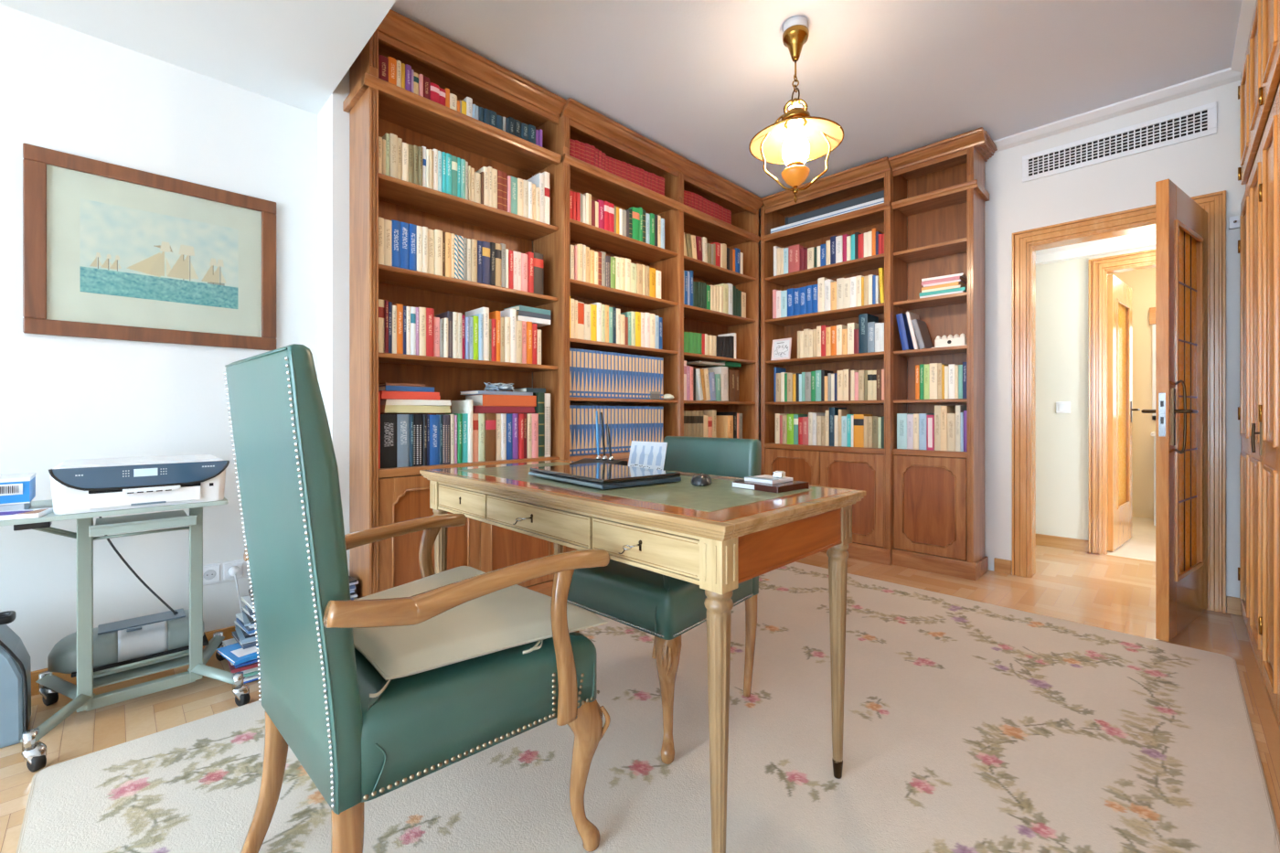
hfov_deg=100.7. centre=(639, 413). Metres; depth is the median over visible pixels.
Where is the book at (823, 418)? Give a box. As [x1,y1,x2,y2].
[821,416,825,446]
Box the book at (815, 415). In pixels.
[812,413,825,445]
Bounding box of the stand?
[569,455,627,466]
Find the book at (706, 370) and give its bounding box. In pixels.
[703,368,710,400]
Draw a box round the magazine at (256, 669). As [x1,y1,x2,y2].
[243,667,260,673]
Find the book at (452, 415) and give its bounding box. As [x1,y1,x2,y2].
[436,414,454,463]
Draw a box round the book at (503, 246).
[500,243,505,287]
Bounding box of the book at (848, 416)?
[846,414,853,447]
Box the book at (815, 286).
[812,284,817,312]
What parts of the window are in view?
frame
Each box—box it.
[0,472,35,511]
[650,391,660,399]
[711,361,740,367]
[769,197,884,233]
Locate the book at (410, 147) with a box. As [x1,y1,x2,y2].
[408,144,414,183]
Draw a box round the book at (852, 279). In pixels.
[850,276,855,307]
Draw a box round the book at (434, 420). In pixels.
[429,415,439,465]
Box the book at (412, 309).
[410,306,415,354]
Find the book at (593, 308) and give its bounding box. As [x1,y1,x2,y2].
[589,304,597,341]
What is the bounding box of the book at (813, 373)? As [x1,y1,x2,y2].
[810,371,815,401]
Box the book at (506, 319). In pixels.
[504,316,510,362]
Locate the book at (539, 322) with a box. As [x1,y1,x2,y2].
[516,315,550,327]
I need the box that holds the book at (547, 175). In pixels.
[541,171,549,223]
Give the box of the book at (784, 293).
[780,289,787,317]
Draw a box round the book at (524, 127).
[521,122,528,140]
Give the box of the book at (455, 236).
[454,234,458,278]
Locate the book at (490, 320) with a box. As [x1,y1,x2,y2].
[489,319,491,361]
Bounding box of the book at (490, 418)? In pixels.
[485,413,496,461]
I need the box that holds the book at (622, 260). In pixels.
[619,257,625,290]
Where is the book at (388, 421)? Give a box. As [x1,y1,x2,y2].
[380,414,396,468]
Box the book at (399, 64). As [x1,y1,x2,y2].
[396,60,401,87]
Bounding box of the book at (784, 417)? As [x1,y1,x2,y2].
[782,415,787,444]
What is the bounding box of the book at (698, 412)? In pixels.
[696,411,700,437]
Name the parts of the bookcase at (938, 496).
panel, panel moulding, door panel, shelf, rail, shelf, shelf, shelf, shelf, door, shelf, ledge moulding, cornice, panel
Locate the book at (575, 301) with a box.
[574,299,577,339]
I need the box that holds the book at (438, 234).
[434,229,442,276]
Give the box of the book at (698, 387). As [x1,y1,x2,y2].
[695,368,703,400]
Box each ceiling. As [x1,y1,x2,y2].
[390,0,1242,216]
[1035,229,1155,255]
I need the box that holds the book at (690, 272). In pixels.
[687,270,693,306]
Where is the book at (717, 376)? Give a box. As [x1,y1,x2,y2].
[709,373,721,401]
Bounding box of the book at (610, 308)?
[608,307,612,342]
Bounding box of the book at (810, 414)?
[808,412,823,445]
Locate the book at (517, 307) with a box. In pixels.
[504,305,550,315]
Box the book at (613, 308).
[612,307,616,343]
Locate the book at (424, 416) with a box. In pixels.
[422,414,426,465]
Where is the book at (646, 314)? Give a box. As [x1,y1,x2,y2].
[644,312,650,347]
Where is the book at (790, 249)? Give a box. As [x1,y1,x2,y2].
[788,245,793,273]
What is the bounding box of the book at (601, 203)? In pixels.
[596,199,604,229]
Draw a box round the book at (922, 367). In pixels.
[919,363,924,399]
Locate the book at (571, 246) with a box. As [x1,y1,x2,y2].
[570,245,574,279]
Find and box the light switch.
[1056,401,1070,413]
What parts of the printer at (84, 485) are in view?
panel trim, control panel, scanner lid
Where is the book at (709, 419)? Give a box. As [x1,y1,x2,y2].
[707,416,712,437]
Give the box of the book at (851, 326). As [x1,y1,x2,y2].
[847,322,858,353]
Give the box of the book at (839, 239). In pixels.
[835,235,842,263]
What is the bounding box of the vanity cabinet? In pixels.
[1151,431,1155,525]
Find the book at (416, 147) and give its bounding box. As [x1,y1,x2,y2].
[413,145,418,184]
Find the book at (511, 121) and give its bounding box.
[507,117,514,135]
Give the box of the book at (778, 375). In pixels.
[776,373,781,402]
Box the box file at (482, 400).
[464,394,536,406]
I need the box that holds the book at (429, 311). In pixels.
[426,308,433,356]
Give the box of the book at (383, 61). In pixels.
[378,54,388,82]
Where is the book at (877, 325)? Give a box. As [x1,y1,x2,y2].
[874,322,880,351]
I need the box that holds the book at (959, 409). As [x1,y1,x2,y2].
[955,405,966,451]
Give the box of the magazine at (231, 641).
[222,638,237,646]
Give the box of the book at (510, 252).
[508,250,513,288]
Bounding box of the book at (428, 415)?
[426,414,429,465]
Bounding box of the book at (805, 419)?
[802,416,808,445]
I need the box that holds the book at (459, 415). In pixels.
[445,413,462,463]
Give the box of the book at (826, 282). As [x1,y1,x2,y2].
[824,279,834,310]
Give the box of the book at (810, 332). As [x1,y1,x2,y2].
[808,330,812,357]
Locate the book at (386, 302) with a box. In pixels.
[384,299,388,352]
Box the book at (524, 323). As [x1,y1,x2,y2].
[522,320,526,363]
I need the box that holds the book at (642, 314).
[640,312,644,347]
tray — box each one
[88,485,201,509]
[88,510,197,536]
[97,608,186,634]
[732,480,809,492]
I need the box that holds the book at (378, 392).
[378,392,380,469]
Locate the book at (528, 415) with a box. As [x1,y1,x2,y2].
[526,413,532,458]
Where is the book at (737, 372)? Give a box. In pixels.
[735,370,739,401]
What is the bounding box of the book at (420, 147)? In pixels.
[418,146,422,185]
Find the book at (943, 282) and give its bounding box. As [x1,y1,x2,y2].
[923,279,966,287]
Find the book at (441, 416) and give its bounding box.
[439,415,442,464]
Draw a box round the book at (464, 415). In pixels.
[462,413,468,462]
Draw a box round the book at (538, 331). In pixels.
[537,329,541,364]
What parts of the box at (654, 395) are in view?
lid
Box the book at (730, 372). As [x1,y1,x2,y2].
[727,369,735,401]
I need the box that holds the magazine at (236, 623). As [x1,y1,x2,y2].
[234,620,255,635]
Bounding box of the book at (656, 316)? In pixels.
[655,315,659,349]
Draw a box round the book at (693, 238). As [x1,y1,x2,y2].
[690,234,697,259]
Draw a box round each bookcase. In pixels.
[342,9,566,598]
[533,97,763,552]
[760,156,892,565]
[888,127,997,580]
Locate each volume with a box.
[569,138,575,157]
[569,347,572,396]
[569,405,572,456]
[572,348,575,397]
[572,405,575,456]
[574,139,580,159]
[576,348,580,397]
[576,405,580,455]
[580,141,585,161]
[580,349,584,397]
[580,405,584,455]
[584,349,587,397]
[584,405,587,455]
[585,142,590,164]
[587,350,592,397]
[587,405,592,454]
[590,145,595,166]
[592,350,596,397]
[592,405,596,454]
[595,148,598,167]
[596,351,599,397]
[596,405,599,454]
[598,149,602,169]
[599,351,603,397]
[599,405,603,453]
[602,152,606,170]
[603,352,607,397]
[603,405,607,453]
[606,155,608,171]
[607,352,610,398]
[607,405,610,453]
[608,157,612,173]
[610,352,614,398]
[610,405,614,453]
[612,158,616,175]
[614,352,618,398]
[614,405,618,452]
[616,160,621,177]
[618,352,621,398]
[618,405,621,452]
[621,160,627,180]
[621,353,625,398]
[621,405,625,452]
[625,353,628,398]
[625,405,628,451]
[627,163,630,181]
[628,354,631,398]
[628,405,631,451]
[630,165,635,182]
[631,354,635,398]
[631,405,635,440]
[635,166,639,185]
[635,354,638,398]
[635,405,638,441]
[638,355,641,398]
[638,405,641,441]
[640,168,644,187]
[641,355,644,399]
[641,405,644,441]
[644,170,648,188]
[644,355,648,399]
[644,406,648,441]
[648,171,651,190]
[648,356,650,399]
[648,406,650,441]
[650,172,655,191]
[650,356,654,391]
[650,406,654,441]
[654,357,657,391]
[654,406,657,442]
[655,175,659,193]
[657,357,660,391]
[657,406,660,442]
[659,176,664,195]
[660,357,663,399]
[660,406,663,442]
[683,190,687,205]
[687,191,692,207]
[691,192,694,208]
[694,193,699,210]
[699,195,703,212]
[703,197,706,213]
[706,200,711,215]
[711,202,714,217]
[714,202,718,218]
[718,205,723,221]
[723,207,726,222]
[726,209,731,223]
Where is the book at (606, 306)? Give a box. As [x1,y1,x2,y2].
[605,305,608,342]
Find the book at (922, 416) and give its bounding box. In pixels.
[918,413,934,449]
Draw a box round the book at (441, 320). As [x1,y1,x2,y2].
[439,319,443,357]
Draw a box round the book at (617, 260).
[614,256,619,289]
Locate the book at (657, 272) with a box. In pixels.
[655,269,661,298]
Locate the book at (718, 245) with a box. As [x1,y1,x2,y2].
[710,242,720,266]
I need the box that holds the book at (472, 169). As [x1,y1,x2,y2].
[470,167,474,202]
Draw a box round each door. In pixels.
[1108,274,1140,551]
[1141,178,1207,641]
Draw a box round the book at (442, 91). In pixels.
[439,87,445,106]
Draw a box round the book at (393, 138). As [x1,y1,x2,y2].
[389,133,397,178]
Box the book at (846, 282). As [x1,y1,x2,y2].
[842,277,850,308]
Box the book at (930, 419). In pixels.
[926,415,934,450]
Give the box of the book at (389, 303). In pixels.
[388,301,392,352]
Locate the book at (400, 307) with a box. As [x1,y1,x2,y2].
[394,303,403,353]
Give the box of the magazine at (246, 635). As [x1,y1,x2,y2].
[240,628,257,638]
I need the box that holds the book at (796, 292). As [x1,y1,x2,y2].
[793,288,799,315]
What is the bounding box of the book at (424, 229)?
[422,226,427,273]
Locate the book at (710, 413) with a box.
[694,410,716,437]
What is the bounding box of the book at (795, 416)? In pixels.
[793,414,807,444]
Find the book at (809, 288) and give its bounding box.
[806,285,812,313]
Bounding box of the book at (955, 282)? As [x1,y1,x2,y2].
[921,281,966,290]
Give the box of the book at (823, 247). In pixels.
[820,244,826,266]
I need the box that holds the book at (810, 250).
[807,246,814,268]
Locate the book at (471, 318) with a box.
[469,317,473,359]
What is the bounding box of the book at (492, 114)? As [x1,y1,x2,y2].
[489,109,496,127]
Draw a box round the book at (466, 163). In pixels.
[465,161,468,199]
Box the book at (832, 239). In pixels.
[830,235,837,264]
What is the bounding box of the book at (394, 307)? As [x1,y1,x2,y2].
[392,305,396,353]
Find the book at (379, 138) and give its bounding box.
[378,136,382,173]
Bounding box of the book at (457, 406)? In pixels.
[451,399,472,462]
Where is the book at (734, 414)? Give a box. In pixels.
[716,412,736,438]
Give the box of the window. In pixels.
[1149,307,1155,419]
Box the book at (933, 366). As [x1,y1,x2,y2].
[929,362,937,399]
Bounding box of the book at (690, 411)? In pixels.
[689,410,693,437]
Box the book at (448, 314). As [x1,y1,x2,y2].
[435,310,452,358]
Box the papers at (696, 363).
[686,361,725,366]
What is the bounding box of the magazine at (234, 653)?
[216,642,259,664]
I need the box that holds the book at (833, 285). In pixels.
[830,281,836,309]
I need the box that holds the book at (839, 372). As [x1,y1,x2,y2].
[837,370,842,400]
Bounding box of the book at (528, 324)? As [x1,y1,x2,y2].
[526,321,532,363]
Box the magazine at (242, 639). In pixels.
[234,625,257,643]
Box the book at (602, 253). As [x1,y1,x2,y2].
[599,251,605,286]
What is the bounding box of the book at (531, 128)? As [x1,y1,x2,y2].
[527,124,535,144]
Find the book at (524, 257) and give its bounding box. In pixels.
[521,253,527,291]
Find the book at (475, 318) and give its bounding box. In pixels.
[469,315,478,360]
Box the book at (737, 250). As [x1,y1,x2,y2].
[733,247,740,273]
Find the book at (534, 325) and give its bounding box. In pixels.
[532,323,537,364]
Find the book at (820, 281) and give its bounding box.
[817,277,829,311]
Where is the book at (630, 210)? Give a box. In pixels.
[625,208,632,238]
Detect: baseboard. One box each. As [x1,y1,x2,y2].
[31,625,235,695]
[993,557,1011,574]
[1035,533,1088,552]
[1226,596,1242,616]
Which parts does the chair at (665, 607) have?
nail trim, leg, seat, leg, backrest, nail trim, leg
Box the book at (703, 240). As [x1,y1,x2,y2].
[701,236,707,262]
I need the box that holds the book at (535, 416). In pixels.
[532,413,538,458]
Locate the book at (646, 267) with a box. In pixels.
[645,266,649,296]
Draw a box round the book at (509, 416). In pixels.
[506,413,512,459]
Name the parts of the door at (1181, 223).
handle, lock plate, handle, glass panel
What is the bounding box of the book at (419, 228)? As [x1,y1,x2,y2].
[416,225,422,272]
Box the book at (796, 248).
[793,245,807,271]
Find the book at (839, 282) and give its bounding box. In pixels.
[836,277,844,309]
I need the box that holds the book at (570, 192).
[569,191,572,218]
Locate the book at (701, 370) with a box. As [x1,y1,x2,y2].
[700,368,706,400]
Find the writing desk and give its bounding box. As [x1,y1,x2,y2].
[419,459,866,852]
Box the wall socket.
[202,558,250,585]
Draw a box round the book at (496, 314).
[489,310,500,362]
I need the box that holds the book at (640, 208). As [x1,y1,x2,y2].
[637,207,642,241]
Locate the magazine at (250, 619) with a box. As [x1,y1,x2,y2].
[244,611,255,623]
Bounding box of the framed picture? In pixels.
[22,143,276,350]
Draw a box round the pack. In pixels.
[0,507,53,520]
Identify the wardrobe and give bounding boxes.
[1237,0,1279,730]
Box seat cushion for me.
[352,565,607,697]
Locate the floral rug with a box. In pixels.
[15,561,1279,852]
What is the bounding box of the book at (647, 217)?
[645,213,650,244]
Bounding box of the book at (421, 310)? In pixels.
[418,307,426,355]
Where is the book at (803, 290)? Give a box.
[800,286,806,314]
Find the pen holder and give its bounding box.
[595,455,614,460]
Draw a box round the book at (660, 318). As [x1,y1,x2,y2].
[659,317,662,349]
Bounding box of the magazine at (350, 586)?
[349,584,355,589]
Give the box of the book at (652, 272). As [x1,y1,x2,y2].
[649,267,655,297]
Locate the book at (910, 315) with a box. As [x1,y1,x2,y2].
[906,311,919,349]
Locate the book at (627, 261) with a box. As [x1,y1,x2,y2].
[625,257,630,291]
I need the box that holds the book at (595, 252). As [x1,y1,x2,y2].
[594,251,597,284]
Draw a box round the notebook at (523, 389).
[512,387,545,393]
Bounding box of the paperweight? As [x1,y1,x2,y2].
[772,470,785,478]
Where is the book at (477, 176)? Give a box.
[474,171,480,203]
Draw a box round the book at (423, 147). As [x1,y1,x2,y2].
[421,146,426,187]
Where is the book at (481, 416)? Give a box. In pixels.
[478,413,485,461]
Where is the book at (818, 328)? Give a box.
[816,325,821,356]
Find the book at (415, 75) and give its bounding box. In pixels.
[413,72,418,95]
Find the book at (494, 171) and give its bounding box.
[491,168,497,208]
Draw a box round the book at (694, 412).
[693,410,696,437]
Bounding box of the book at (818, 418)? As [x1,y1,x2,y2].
[816,416,821,445]
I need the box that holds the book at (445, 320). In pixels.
[441,318,447,357]
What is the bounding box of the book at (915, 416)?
[913,413,918,449]
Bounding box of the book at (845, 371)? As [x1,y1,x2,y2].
[842,369,848,400]
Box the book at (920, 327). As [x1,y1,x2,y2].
[911,319,933,349]
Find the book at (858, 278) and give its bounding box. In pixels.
[855,275,863,306]
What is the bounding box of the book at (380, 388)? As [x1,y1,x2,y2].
[378,385,434,392]
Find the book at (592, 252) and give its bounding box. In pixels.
[589,249,594,283]
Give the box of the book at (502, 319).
[500,316,504,362]
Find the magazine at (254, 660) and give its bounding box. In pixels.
[232,658,259,668]
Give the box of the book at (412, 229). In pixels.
[408,224,416,270]
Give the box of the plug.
[228,565,242,612]
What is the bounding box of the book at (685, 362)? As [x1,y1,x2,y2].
[683,360,686,400]
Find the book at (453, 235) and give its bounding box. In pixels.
[451,233,454,277]
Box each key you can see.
[512,516,532,524]
[618,544,640,554]
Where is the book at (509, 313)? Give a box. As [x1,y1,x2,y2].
[500,309,516,362]
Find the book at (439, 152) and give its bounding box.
[437,150,441,191]
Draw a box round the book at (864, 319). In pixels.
[858,313,878,353]
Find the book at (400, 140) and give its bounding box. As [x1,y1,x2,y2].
[397,138,402,180]
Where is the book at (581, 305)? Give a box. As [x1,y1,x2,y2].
[577,301,584,339]
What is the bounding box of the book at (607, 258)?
[605,256,610,287]
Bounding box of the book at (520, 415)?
[518,413,523,458]
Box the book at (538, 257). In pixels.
[533,252,543,294]
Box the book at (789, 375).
[787,373,795,401]
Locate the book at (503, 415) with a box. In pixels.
[501,413,506,459]
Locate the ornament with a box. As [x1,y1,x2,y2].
[931,333,966,348]
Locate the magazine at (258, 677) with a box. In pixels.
[243,677,258,682]
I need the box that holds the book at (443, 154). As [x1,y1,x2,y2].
[441,151,446,192]
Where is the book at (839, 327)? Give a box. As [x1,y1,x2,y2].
[836,324,847,354]
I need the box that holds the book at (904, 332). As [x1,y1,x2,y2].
[896,313,914,350]
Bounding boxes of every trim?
[992,67,1241,152]
[1012,190,1226,613]
[1035,234,1155,265]
[1088,249,1155,554]
[1231,0,1256,72]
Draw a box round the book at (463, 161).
[460,159,465,199]
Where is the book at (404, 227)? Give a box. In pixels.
[400,222,408,269]
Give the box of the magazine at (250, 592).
[248,588,254,602]
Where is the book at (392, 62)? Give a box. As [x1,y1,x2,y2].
[387,56,396,85]
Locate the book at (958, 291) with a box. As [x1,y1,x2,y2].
[919,290,964,298]
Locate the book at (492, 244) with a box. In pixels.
[490,242,495,286]
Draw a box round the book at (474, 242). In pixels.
[470,239,477,282]
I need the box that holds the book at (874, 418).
[872,416,884,447]
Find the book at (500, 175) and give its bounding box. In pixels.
[497,170,503,210]
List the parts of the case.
carry handle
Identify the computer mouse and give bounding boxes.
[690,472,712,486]
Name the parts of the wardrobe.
panel moulding, panel moulding, panel moulding, door panel, door panel, door panel, door, door, panel moulding, panel moulding, panel moulding, door panel, door panel, door panel, door handle, door, frame, door, panel moulding, panel moulding, panel moulding, door panel, door panel, door panel, door, door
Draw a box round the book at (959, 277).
[921,275,966,286]
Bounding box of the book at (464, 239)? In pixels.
[463,237,467,280]
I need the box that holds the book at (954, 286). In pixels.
[921,284,963,292]
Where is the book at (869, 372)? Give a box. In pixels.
[867,370,872,400]
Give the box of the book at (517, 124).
[514,119,521,138]
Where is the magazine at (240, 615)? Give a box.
[235,612,256,628]
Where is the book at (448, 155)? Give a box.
[446,153,451,194]
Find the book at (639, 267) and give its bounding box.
[636,263,642,294]
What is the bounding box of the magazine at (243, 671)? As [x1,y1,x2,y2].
[240,666,260,672]
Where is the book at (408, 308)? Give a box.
[405,306,410,354]
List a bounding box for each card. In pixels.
[628,440,667,470]
[770,337,791,360]
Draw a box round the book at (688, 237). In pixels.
[684,234,693,257]
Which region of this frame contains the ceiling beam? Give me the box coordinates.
[0,0,395,114]
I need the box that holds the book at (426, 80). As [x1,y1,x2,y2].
[423,75,429,99]
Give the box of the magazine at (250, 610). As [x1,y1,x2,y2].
[245,605,254,615]
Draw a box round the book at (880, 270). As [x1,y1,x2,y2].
[878,267,884,303]
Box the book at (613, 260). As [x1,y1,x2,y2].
[610,256,615,288]
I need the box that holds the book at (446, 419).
[442,415,450,464]
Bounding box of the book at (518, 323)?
[516,320,522,362]
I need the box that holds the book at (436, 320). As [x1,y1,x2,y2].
[433,317,439,356]
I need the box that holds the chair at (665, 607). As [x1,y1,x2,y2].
[567,436,761,764]
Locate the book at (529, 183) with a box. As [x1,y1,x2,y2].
[528,181,532,219]
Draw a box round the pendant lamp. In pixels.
[748,15,843,202]
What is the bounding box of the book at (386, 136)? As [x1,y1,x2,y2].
[381,133,389,175]
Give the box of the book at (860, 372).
[858,370,863,400]
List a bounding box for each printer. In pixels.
[47,608,208,677]
[48,454,229,514]
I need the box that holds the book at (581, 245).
[579,244,582,281]
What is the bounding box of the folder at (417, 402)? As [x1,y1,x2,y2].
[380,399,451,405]
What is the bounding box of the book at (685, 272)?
[683,270,687,304]
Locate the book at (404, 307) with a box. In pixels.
[403,305,405,354]
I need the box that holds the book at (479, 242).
[477,240,482,283]
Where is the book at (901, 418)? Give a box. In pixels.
[896,413,914,448]
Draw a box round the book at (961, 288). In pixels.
[919,287,966,296]
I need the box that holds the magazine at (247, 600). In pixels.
[240,595,255,610]
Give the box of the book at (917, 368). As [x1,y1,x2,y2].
[915,364,919,399]
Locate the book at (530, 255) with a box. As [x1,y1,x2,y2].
[524,251,533,292]
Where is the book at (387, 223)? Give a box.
[384,219,391,266]
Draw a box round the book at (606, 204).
[603,201,608,230]
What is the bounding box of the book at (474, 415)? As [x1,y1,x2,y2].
[472,413,478,461]
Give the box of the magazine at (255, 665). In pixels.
[226,659,260,672]
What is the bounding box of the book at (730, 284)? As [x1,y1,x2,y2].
[725,283,732,314]
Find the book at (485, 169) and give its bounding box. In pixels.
[476,166,489,205]
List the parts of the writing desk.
corner post, leg, drawer, drawer, leg, drawer rail, moulding, drawer, leg, corner post, leg, corner post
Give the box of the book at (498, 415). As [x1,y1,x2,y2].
[496,413,501,460]
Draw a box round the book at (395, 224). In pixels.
[391,219,400,267]
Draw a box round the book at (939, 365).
[937,362,948,399]
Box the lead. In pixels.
[98,516,178,615]
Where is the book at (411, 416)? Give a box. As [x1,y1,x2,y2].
[409,414,414,466]
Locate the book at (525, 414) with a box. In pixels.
[523,413,526,458]
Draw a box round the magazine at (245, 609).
[241,606,255,618]
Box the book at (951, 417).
[947,413,955,451]
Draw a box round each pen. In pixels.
[595,411,599,455]
[600,412,605,456]
[606,423,611,456]
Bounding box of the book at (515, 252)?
[513,251,517,289]
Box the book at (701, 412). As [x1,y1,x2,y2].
[700,411,703,437]
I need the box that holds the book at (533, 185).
[532,183,535,220]
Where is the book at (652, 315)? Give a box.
[650,313,655,348]
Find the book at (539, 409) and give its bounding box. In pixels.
[533,392,544,458]
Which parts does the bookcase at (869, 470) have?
panel, panel moulding, door panel, door, shelf, rail, shelf, shelf, shelf, shelf, ledge moulding, cornice, shelf, panel moulding, door panel, door, panel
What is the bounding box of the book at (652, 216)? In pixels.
[649,213,654,245]
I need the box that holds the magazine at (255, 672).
[243,670,260,677]
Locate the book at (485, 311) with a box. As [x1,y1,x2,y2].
[465,307,489,361]
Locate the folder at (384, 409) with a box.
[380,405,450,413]
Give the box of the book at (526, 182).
[523,180,528,217]
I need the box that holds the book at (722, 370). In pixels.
[702,366,728,401]
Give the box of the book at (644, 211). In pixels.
[642,210,645,242]
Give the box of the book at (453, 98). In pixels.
[449,93,457,110]
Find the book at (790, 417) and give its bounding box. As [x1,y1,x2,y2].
[787,414,793,444]
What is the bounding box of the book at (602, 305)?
[601,304,605,341]
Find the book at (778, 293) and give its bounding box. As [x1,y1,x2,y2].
[776,290,781,318]
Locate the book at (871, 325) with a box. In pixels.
[867,321,876,352]
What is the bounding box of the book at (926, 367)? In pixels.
[924,363,929,399]
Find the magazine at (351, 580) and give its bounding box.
[348,576,356,583]
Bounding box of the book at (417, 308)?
[416,307,418,355]
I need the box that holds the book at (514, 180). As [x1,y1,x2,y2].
[510,175,517,214]
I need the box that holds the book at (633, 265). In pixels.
[630,262,636,293]
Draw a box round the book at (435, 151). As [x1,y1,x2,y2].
[432,149,437,190]
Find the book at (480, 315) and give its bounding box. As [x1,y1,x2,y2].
[467,313,483,360]
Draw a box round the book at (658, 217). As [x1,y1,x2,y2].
[657,215,661,247]
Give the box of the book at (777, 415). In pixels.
[775,413,789,443]
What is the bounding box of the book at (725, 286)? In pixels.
[715,283,728,313]
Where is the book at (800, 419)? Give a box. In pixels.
[798,416,802,444]
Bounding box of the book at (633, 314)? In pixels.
[629,311,635,345]
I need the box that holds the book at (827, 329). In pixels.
[825,327,830,355]
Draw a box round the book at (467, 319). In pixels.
[465,317,469,359]
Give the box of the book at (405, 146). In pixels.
[402,142,408,181]
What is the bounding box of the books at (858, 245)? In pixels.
[382,63,966,451]
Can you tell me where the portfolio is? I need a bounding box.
[785,190,884,224]
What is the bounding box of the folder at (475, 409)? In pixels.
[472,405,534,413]
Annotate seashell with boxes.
[662,394,673,399]
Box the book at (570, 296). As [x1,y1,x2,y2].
[569,296,570,338]
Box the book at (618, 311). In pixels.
[616,308,620,343]
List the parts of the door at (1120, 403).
glass panel, handle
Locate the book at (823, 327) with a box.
[821,325,830,356]
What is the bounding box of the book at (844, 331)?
[842,329,847,354]
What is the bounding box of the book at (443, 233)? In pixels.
[442,232,445,276]
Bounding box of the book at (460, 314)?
[458,312,462,358]
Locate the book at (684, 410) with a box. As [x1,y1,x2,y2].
[683,410,685,436]
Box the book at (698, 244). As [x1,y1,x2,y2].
[695,236,702,260]
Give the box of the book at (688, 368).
[686,365,690,400]
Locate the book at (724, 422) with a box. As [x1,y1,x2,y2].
[716,415,733,437]
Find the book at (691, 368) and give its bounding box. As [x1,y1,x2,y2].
[690,366,693,400]
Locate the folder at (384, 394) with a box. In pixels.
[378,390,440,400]
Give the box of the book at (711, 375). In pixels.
[708,372,715,400]
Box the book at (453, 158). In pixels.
[451,155,457,196]
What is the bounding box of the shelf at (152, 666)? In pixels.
[93,649,189,688]
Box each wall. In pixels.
[0,4,533,671]
[758,80,1245,597]
[1035,246,1155,540]
[1108,266,1155,519]
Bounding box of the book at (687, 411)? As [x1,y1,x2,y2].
[685,410,689,437]
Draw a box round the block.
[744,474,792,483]
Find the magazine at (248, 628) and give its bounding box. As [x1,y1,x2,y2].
[238,618,256,631]
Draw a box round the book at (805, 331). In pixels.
[803,329,811,357]
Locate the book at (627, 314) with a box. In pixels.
[620,311,630,345]
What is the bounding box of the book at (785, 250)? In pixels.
[783,247,788,274]
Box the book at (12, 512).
[0,510,32,515]
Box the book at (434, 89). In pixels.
[429,82,439,103]
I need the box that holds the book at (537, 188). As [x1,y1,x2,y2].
[535,187,539,221]
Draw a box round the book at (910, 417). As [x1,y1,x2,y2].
[906,414,913,449]
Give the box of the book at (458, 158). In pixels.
[457,157,460,197]
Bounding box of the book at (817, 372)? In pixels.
[815,370,821,401]
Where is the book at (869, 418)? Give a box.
[867,416,872,447]
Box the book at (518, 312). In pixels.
[516,309,550,319]
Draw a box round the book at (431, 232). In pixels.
[427,228,434,274]
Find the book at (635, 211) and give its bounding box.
[627,206,639,240]
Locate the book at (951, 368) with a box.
[948,363,957,398]
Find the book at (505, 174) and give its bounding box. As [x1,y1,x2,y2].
[503,172,507,211]
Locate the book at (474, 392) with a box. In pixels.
[459,390,533,395]
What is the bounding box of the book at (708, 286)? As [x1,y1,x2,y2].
[706,285,710,309]
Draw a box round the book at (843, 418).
[841,416,846,447]
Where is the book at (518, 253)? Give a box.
[517,252,521,290]
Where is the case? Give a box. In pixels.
[0,610,31,747]
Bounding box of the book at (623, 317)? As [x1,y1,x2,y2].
[620,314,625,344]
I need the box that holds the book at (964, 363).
[962,362,966,398]
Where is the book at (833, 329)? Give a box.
[830,325,836,355]
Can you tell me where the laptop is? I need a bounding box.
[528,462,681,489]
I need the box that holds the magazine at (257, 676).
[243,673,260,682]
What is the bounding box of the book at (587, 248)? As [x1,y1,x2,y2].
[586,246,589,282]
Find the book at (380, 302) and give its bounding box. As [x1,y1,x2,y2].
[378,298,383,352]
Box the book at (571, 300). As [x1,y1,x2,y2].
[570,298,574,338]
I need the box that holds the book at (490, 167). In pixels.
[487,166,491,206]
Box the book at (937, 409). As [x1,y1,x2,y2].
[934,405,940,450]
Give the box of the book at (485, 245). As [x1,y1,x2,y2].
[482,241,490,284]
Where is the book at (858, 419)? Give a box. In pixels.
[853,414,872,447]
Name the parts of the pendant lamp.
arm, chain, burner, lamp shade, lamp shade, arm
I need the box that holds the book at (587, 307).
[584,304,590,340]
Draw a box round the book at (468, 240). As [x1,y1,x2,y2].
[467,238,470,280]
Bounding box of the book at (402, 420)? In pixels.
[396,414,409,467]
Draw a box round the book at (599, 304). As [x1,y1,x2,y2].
[590,302,601,341]
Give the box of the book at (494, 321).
[491,319,496,361]
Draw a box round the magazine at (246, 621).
[241,609,254,626]
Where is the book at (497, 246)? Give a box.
[495,243,501,287]
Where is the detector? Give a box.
[1228,214,1240,229]
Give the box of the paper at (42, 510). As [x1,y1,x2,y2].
[20,508,48,513]
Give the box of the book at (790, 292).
[787,288,794,316]
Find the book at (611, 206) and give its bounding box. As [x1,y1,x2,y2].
[608,202,614,232]
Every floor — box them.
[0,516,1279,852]
[0,544,1279,852]
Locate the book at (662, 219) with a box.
[661,218,664,248]
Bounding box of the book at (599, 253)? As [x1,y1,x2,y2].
[597,251,601,285]
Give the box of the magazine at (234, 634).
[231,630,258,649]
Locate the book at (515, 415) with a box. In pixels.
[512,413,518,458]

